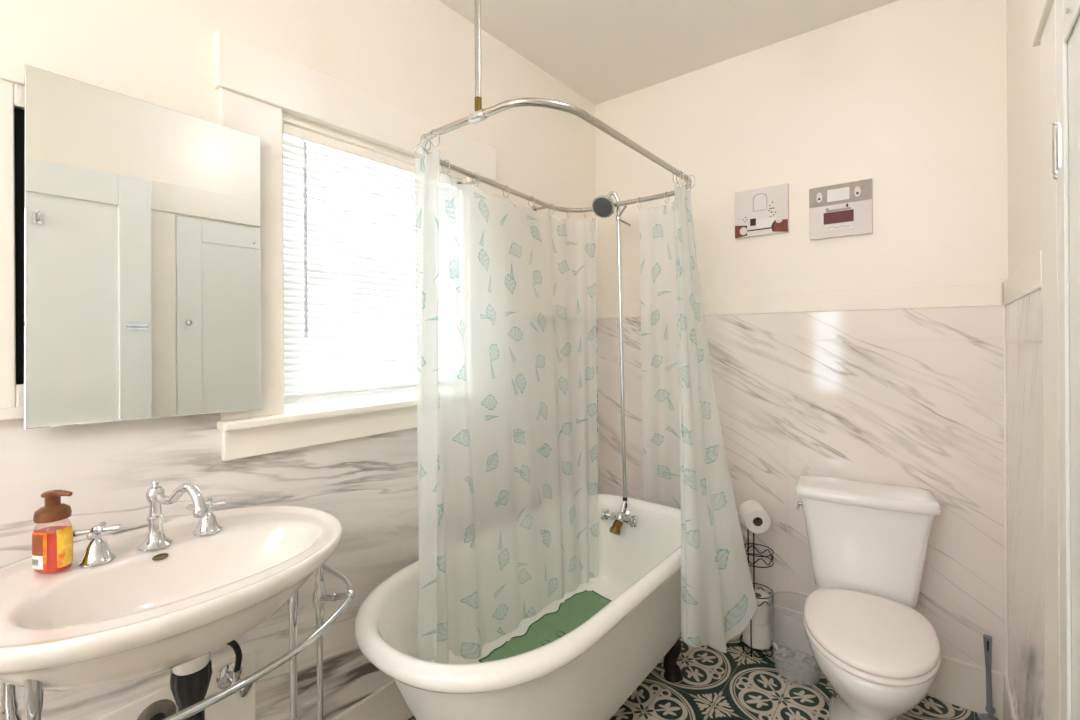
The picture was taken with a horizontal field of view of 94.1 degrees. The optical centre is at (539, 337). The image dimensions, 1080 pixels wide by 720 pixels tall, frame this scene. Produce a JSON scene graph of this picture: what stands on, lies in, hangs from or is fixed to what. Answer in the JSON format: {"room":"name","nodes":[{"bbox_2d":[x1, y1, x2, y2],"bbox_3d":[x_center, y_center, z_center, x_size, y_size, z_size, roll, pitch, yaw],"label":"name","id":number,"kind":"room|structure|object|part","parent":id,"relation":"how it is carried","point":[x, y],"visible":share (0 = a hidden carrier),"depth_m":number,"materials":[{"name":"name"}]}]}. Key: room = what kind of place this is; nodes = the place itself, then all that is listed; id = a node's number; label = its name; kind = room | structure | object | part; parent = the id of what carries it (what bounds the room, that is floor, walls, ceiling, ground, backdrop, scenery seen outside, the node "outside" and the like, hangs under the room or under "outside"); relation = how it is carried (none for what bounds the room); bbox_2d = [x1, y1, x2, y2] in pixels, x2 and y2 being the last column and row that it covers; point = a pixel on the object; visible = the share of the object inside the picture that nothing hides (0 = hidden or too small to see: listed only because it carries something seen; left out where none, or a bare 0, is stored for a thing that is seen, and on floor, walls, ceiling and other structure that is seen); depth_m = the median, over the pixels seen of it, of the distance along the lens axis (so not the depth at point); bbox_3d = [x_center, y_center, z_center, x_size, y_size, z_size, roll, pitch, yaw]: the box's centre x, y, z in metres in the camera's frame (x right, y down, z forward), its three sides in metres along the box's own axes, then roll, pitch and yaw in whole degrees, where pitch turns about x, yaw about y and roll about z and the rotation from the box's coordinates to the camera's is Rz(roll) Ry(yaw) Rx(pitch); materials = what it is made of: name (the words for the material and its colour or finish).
{"room":"bathroom","nodes":[
{"label":"bathroom","id":0,"kind":"room"},
{"bbox_2d":[0,0,598,719],"bbox_3d":[-1.033,0.033,1.195,0.134,2.645,4.400,0,0,39],"label":"wall","id":1,"kind":"structure","parent":0,"point":[417,57],"depth_m":1.47,"materials":[{"name":"beige paint"}]},
{"bbox_2d":[0,64,260,428],"bbox_3d":[-0.976,-0.180,1.142,0.050,0.751,0.629,0,0,39],"label":"medicine cabinet","id":2,"kind":"object","parent":1,"relation":"attached to","point":[130,227],"visible":1,"depth_m":1.14,"materials":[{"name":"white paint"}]},
{"bbox_3d":[-0.987,-0.188,1.142,0.033,0.705,0.615,0,0,39],"label":"cabinet frame","id":3,"kind":"part","parent":2,"relation":"part of","materials":[{"name":"white paint"}]},
{"bbox_2d":[93,647,254,719],"bbox_3d":[-1.068,1.022,1.036,0.012,0.334,0.900,0,0,39],"label":"trim","id":4,"kind":"structure","parent":1,"relation":"attached to","point":[233,707],"depth_m":1.31,"materials":[{"name":"white paint"}]},
{"bbox_2d":[216,640,252,696],"bbox_3d":[-0.823,0.744,1.262,0.090,0.362,0.168,0,0,39],"label":"supply valve","id":5,"kind":"object","parent":1,"relation":"attached to","point":[230,674],"visible":0.45,"depth_m":1.30,"materials":[{"name":"silver metal"}]},
{"bbox_2d":[213,31,495,460],"bbox_3d":[-0.553,-0.240,1.760,0.182,1.125,1.057,0,0,39],"label":"window","id":6,"kind":"structure","parent":1,"relation":"in","point":[255,85],"depth_m":1.45,"materials":[{"name":"white paint"}]},
{"bbox_3d":[-0.523,0.228,1.738,0.112,0.023,1.057,0,0,39],"label":"sill","id":7,"kind":"part","parent":6,"relation":"part of","materials":[{"name":"white paint"}]},
{"bbox_3d":[-0.607,-0.412,1.811,0.030,0.449,0.710,0,0,39],"label":"sash","id":8,"kind":"part","parent":6,"relation":"part of","materials":[{"name":"white paint"}]},
{"bbox_3d":[-0.579,-0.005,1.791,0.030,0.435,0.710,0,0,39],"label":"sash","id":9,"kind":"part","parent":6,"relation":"part of","materials":[{"name":"white paint"}]},
{"bbox_3d":[-0.523,-0.732,1.727,0.034,0.142,1.047,0,0,39],"label":"head casing","id":10,"kind":"part","parent":6,"relation":"part of","materials":[{"name":"white paint"}]},
{"bbox_2d":[283,123,461,403],"bbox_3d":[-0.534,-0.219,1.754,0.055,0.827,0.706,0,0,39],"label":"blind","id":11,"kind":"object","parent":6,"relation":"attached to","point":[350,234],"visible":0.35,"depth_m":1.65,"materials":[{"name":"white paint"}]},
{"bbox_3d":[-0.543,-0.215,1.761,0.025,0.775,0.552,0,0,39],"label":"ladder cord","id":12,"kind":"part","parent":11,"relation":"part of","materials":[{"name":"white fabric"}]},
{"bbox_3d":[-0.540,0.185,1.762,0.026,0.018,0.706,0,0,39],"label":"rail","id":13,"kind":"part","parent":11,"relation":"part of","materials":[{"name":"white plastic"}]},
{"bbox_2d":[331,680,412,719],"bbox_3d":[-0.977,1.272,1.157,0.018,0.165,4.200,0,0,39],"label":"baseboard","id":14,"kind":"structure","parent":1,"relation":"attached to","point":[386,703],"depth_m":1.70,"materials":[{"name":"white paint"}]},
{"bbox_2d":[439,0,898,104],"bbox_3d":[-0.350,-1.344,0.644,1.903,0.100,4.400,0,0,39],"label":"ceiling","id":15,"kind":"structure","parent":0,"point":[602,50],"depth_m":2.12,"materials":[{"name":"paint"}]},
{"bbox_2d":[419,0,691,212],"bbox_3d":[0.041,-0.942,1.860,0.752,0.708,1.086,0,0,39],"label":"shower curtain rod","id":16,"kind":"object","parent":15,"relation":"hanging from","point":[480,114],"visible":0.79,"depth_m":1.44,"materials":[{"name":"metal"}]},
{"bbox_2d":[415,129,597,663],"bbox_3d":[-0.089,0.242,1.959,0.205,1.724,1.108,0,0,35],"label":"shower curtain","id":17,"kind":"object","parent":16,"relation":"hanging from","point":[506,317],"visible":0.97,"depth_m":1.89,"materials":[{"name":"white fabric"}]},
{"bbox_3d":[0.080,-0.607,1.843,0.673,0.020,1.066,0,0,39],"label":"ring rod","id":18,"kind":"part","parent":16,"relation":"part of","materials":[{"name":"metal"}]},
{"bbox_2d":[637,170,757,652],"bbox_3d":[0.605,0.228,1.991,0.334,1.704,0.810,0,0,-2],"label":"shower curtain","id":19,"kind":"object","parent":16,"relation":"hanging from","point":[685,465],"visible":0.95,"depth_m":1.80,"materials":[{"name":"white fabric"}]},
{"bbox_2d":[408,631,979,719],"bbox_3d":[-0.333,1.401,0.644,1.903,0.100,4.400,0,0,39],"label":"floor","id":20,"kind":"structure","parent":0,"point":[789,684],"depth_m":1.91,"materials":[{"name":"tile"}]},
{"bbox_2d":[0,505,354,719],"bbox_3d":[-0.766,0.901,1.004,0.526,0.906,0.851,0,0,39],"label":"sink","id":21,"kind":"object","parent":20,"relation":"on","point":[137,614],"visible":0.98,"depth_m":0.96,"materials":[{"name":"ceramic"}]},
{"bbox_3d":[-0.880,0.932,0.789,0.059,0.845,0.183,0,0,-11],"label":"leg","id":22,"kind":"part","parent":21,"relation":"part of","materials":[{"name":"silver metal"}]},
{"bbox_3d":[-0.780,0.934,0.778,0.040,0.840,0.040,0,0,39],"label":"leg","id":23,"kind":"part","parent":21,"relation":"part of","materials":[{"name":"silver metal"}]},
{"bbox_2d":[32,490,72,573],"bbox_3d":[-0.956,0.377,0.987,0.067,0.155,0.055,0,0,7],"label":"soap bottle","id":24,"kind":"object","parent":21,"relation":"on","point":[52,547],"visible":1,"depth_m":0.97,"materials":[{"name":"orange plastic"}]},
{"bbox_3d":[-0.969,0.398,0.968,0.032,0.040,0.003,0,0,18],"label":"text panel","id":25,"kind":"part","parent":24,"relation":"part of","materials":[{"name":"orange paper"}]},
{"bbox_3d":[-0.968,0.431,0.968,0.031,0.026,0.003,0,0,16],"label":"barcode panel","id":26,"kind":"part","parent":24,"relation":"part of","materials":[{"name":"white paper"}]},
{"bbox_2d":[73,480,227,567],"bbox_3d":[-0.800,0.382,1.070,0.186,0.148,0.274,0,0,39],"label":"faucet","id":27,"kind":"object","parent":21,"relation":"on","point":[97,552],"visible":1,"depth_m":1.08,"materials":[{"name":"silver metal"}]},
{"bbox_3d":[-0.905,0.419,1.027,0.061,0.074,0.061,0,0,19],"label":"handle","id":28,"kind":"part","parent":27,"relation":"part of","materials":[{"name":"silver metal"}]},
{"bbox_3d":[-0.770,0.340,1.074,0.151,0.066,0.027,0,0,18],"label":"spout","id":29,"kind":"part","parent":27,"relation":"part of","materials":[{"name":"silver metal"}]},
{"bbox_3d":[-0.781,0.418,1.182,0.061,0.074,0.061,0,0,19],"label":"handle","id":30,"kind":"part","parent":27,"relation":"part of","materials":[{"name":"silver metal"}]},
{"bbox_2d":[137,659,211,719],"bbox_3d":[-0.812,0.854,1.119,0.287,0.334,0.082,0,0,39],"label":"trap","id":31,"kind":"object","parent":21,"relation":"attached to","point":[187,690],"visible":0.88,"depth_m":1.04,"materials":[{"name":"black plastic"}]},
{"bbox_3d":[-0.523,0.932,1.069,0.040,0.840,0.040,0,0,39],"label":"leg","id":32,"kind":"part","parent":21,"relation":"part of","materials":[{"name":"silver metal"}]},
{"bbox_3d":[-0.515,0.930,1.262,0.145,0.845,0.033,0,0,30],"label":"leg","id":33,"kind":"part","parent":21,"relation":"part of","materials":[{"name":"silver metal"}]},
{"bbox_2d":[354,493,682,719],"bbox_3d":[0.060,1.043,1.732,0.702,0.611,1.405,0,0,39],"label":"clawfoot bathtub","id":34,"kind":"object","parent":20,"relation":"on","point":[589,672],"visible":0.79,"depth_m":1.44,"materials":[{"name":"ceramic"}]},
{"bbox_2d":[478,590,611,662],"bbox_3d":[0.138,1.131,1.898,0.385,0.051,0.696,0,0,39],"label":"bath mat","id":35,"kind":"object","parent":34,"relation":"in","point":[579,608],"visible":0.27,"depth_m":2.00,"materials":[{"name":"green rubber"}]},
{"bbox_2d":[592,191,637,534],"bbox_3d":[0.342,0.099,2.273,0.125,1.554,0.206,0,0,-35],"label":"shower riser","id":36,"kind":"object","parent":34,"relation":"attached to","point":[603,206],"visible":0.99,"depth_m":2.30,"materials":[{"name":"silver metal"}]},
{"bbox_3d":[0.302,0.807,2.301,0.044,0.053,0.053,0,0,39],"label":"handle","id":37,"kind":"part","parent":36,"relation":"part of","materials":[{"name":"silver metal"}]},
{"bbox_3d":[0.341,0.841,2.241,0.048,0.072,0.080,0,0,39],"label":"tub spout","id":38,"kind":"part","parent":36,"relation":"part of","materials":[{"name":"gold metal"}]},
{"bbox_2d":[610,501,630,523],"bbox_3d":[0.370,0.790,2.277,0.090,0.104,0.076,0,0,39],"label":"tap","id":39,"kind":"object","parent":36,"relation":"on","point":[621,517],"depth_m":2.26,"materials":[{"name":"silver metal"}]},
{"bbox_3d":[0.409,0.806,2.216,0.044,0.053,0.053,0,0,39],"label":"handle","id":40,"kind":"part","parent":36,"relation":"part of","materials":[{"name":"silver metal"}]},
{"bbox_2d":[740,518,774,657],"bbox_3d":[0.932,1.044,2.167,0.136,0.599,0.139,0,0,39],"label":"toilet paper stand","id":41,"kind":"object","parent":20,"relation":"on","point":[747,543],"visible":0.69,"depth_m":2.15,"materials":[{"name":"black metal"}]},
{"bbox_2d":[739,500,770,532],"bbox_3d":[0.921,0.766,2.159,0.104,0.113,0.110,0,0,8],"label":"toilet paper roll","id":42,"kind":"object","parent":41,"relation":"hanging from","point":[750,510],"visible":0.98,"depth_m":2.12,"materials":[{"name":"paper"}]},
{"bbox_2d":[743,622,770,648],"bbox_3d":[0.934,1.258,2.168,0.114,0.100,0.114,0,0,39],"label":"toilet paper roll","id":43,"kind":"object","parent":41,"relation":"in","point":[761,634],"visible":0.59,"depth_m":2.12,"materials":[{"name":"paper"}]},
{"bbox_2d":[752,589,770,624],"bbox_3d":[0.933,1.157,2.168,0.114,0.100,0.114,0,0,39],"label":"toilet paper roll","id":44,"kind":"object","parent":43,"relation":"on","point":[762,616],"visible":0.56,"depth_m":2.12,"materials":[{"name":"paper"}]},
{"bbox_2d":[795,475,941,719],"bbox_3d":[1.089,0.950,1.678,0.443,0.784,0.690,0,0,31],"label":"toilet","id":45,"kind":"object","parent":20,"relation":"on","point":[880,657],"visible":1,"depth_m":1.72,"materials":[{"name":"white ceramic"}]},
{"bbox_3d":[1.008,0.648,1.954,0.022,0.024,0.063,0,0,31],"label":"flush lever","id":46,"kind":"part","parent":45,"relation":"part of","materials":[{"name":"silver metal"}]},
{"bbox_3d":[1.205,0.775,1.876,0.418,0.350,0.212,0,0,31],"label":"tank","id":47,"kind":"part","parent":45,"relation":"part of","materials":[{"name":"white ceramic"}]},
{"bbox_3d":[1.203,0.578,1.875,0.443,0.042,0.233,0,0,31],"label":"tank lid","id":48,"kind":"part","parent":45,"relation":"part of","materials":[{"name":"white ceramic"}]},
{"bbox_3d":[1.068,1.147,1.640,0.370,0.392,0.591,0,0,31],"label":"bowl","id":49,"kind":"part","parent":45,"relation":"part of","materials":[{"name":"white ceramic"}]},
{"bbox_3d":[1.038,0.915,1.591,0.366,0.029,0.486,0,0,31],"label":"lid","id":50,"kind":"part","parent":45,"relation":"part of","materials":[{"name":"white plastic"}]},
{"bbox_3d":[1.036,0.940,1.588,0.368,0.018,0.481,0,0,31],"label":"seat","id":51,"kind":"part","parent":45,"relation":"part of","materials":[{"name":"white plastic"}]},
{"bbox_2d":[978,634,997,719],"bbox_3d":[1.543,1.182,1.724,0.068,0.315,0.068,0,0,39],"label":"toilet brush","id":52,"kind":"object","parent":20,"relation":"on","point":[987,640],"visible":1,"depth_m":1.72,"materials":[{"name":"grey plastic"}]},
{"bbox_3d":[1.540,1.164,1.725,0.030,0.279,0.025,0,0,39],"label":"brush handle","id":53,"kind":"part","parent":52,"relation":"part of","materials":[{"name":"grey plastic"}]},
{"bbox_2d":[596,0,1007,674],"bbox_3d":[0.995,0.020,2.319,1.903,2.645,0.114,0,0,39],"label":"wall","id":54,"kind":"structure","parent":0,"point":[877,357],"depth_m":2.05,"materials":[{"name":"beige paint"}]},
{"bbox_2d":[735,183,788,238],"bbox_3d":[0.989,-0.564,2.250,0.223,0.210,0.023,0,0,39],"label":"canvas","id":55,"kind":"object","parent":54,"relation":"attached to","point":[763,211],"visible":1,"depth_m":2.24,"materials":[{"name":"white fabric"}]},
{"bbox_2d":[740,227,746,234],"bbox_3d":[0.926,-0.486,2.288,0.033,0.035,0.001,0,0,39],"label":"basin","id":56,"kind":"object","parent":55,"relation":"in","point":[743,230],"depth_m":2.29,"materials":[{"name":"fabric"}]},
{"bbox_2d":[756,217,775,228],"bbox_3d":[1.002,-0.509,2.227,0.085,0.042,0.001,0,0,39],"label":"tub","id":57,"kind":"object","parent":55,"relation":"in","point":[761,222],"depth_m":2.23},
{"bbox_3d":[0.965,-0.151,2.278,1.667,0.085,0.014,0,0,39],"label":"trim rail","id":58,"kind":"part","parent":54,"relation":"part of","materials":[{"name":"beige paint"}]},
{"bbox_2d":[809,178,872,239],"bbox_3d":[1.228,-0.521,2.059,0.222,0.214,0.024,0,0,39],"label":"canvas","id":59,"kind":"object","parent":54,"relation":"attached to","point":[844,209],"visible":1,"depth_m":2.05},
{"bbox_2d":[816,192,821,202],"bbox_3d":[1.164,-0.585,2.097,0.022,0.042,0.001,0,0,39],"label":"lamp","id":60,"kind":"object","parent":59,"relation":"attached to","point":[818,194],"depth_m":2.10,"materials":[{"name":"fabric"}]},
{"bbox_2d":[826,207,850,212],"bbox_3d":[1.218,-0.524,2.054,0.089,0.009,0.001,0,0,39],"label":"shelf","id":61,"kind":"object","parent":59,"relation":"attached to","point":[828,209],"depth_m":2.05,"materials":[{"name":"beige fabric"}]},
{"bbox_2d":[827,187,849,201],"bbox_3d":[1.218,-0.586,2.054,0.080,0.051,0.001,0,0,39],"label":"mirror","id":62,"kind":"object","parent":59,"relation":"attached to","point":[834,194],"depth_m":2.05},
{"bbox_2d":[854,186,860,196],"bbox_3d":[1.270,-0.586,2.013,0.022,0.042,0.001,0,0,39],"label":"lamp","id":63,"kind":"object","parent":59,"relation":"attached to","point":[857,189],"depth_m":2.01,"materials":[{"name":"fabric"}]},
{"bbox_2d":[771,604,1003,719],"bbox_3d":[0.978,1.260,2.272,1.645,0.165,0.018,0,0,39],"label":"baseboard","id":64,"kind":"structure","parent":54,"relation":"attached to","point":[959,683],"depth_m":1.84,"materials":[{"name":"white paint"}]},
{"bbox_2d":[1003,0,1043,719],"bbox_3d":[0.358,0.024,0.086,0.114,2.645,4.400,0,0,39],"label":"wall","id":65,"kind":"structure","parent":0,"point":[1022,312],"depth_m":1.39,"materials":[{"name":"beige paint"}]},
{"bbox_2d":[1004,674,1015,719],"bbox_3d":[1.374,1.258,1.433,0.018,0.165,0.835,0,0,39],"label":"baseboard","id":66,"kind":"structure","parent":65,"relation":"attached to","point":[1009,712],"depth_m":1.67,"materials":[{"name":"white paint"}]},
{"bbox_3d":[1.368,-0.154,1.431,0.012,0.084,0.835,0,0,39],"label":"trim rail","id":67,"kind":"part","parent":65,"relation":"part of","materials":[{"name":"beige paint"}]},
{"bbox_2d":[1031,0,1079,719],"bbox_3d":[0.835,0.269,0.787,0.045,2.150,0.910,0,0,39],"label":"door","id":68,"kind":"structure","parent":65,"relation":"in","point":[1055,23],"depth_m":0.93,"materials":[{"name":"white paint"}]},
{"bbox_3d":[0.839,-0.731,0.779,0.020,0.150,0.910,0,0,39],"label":"head casing","id":69,"kind":"part","parent":68,"relation":"part of","materials":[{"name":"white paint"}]},
{"bbox_3d":[0.841,0.344,0.767,0.012,2.000,0.865,0,0,39],"label":"casing","id":70,"kind":"part","parent":68,"relation":"part of","materials":[{"name":"white paint"}]}
]}

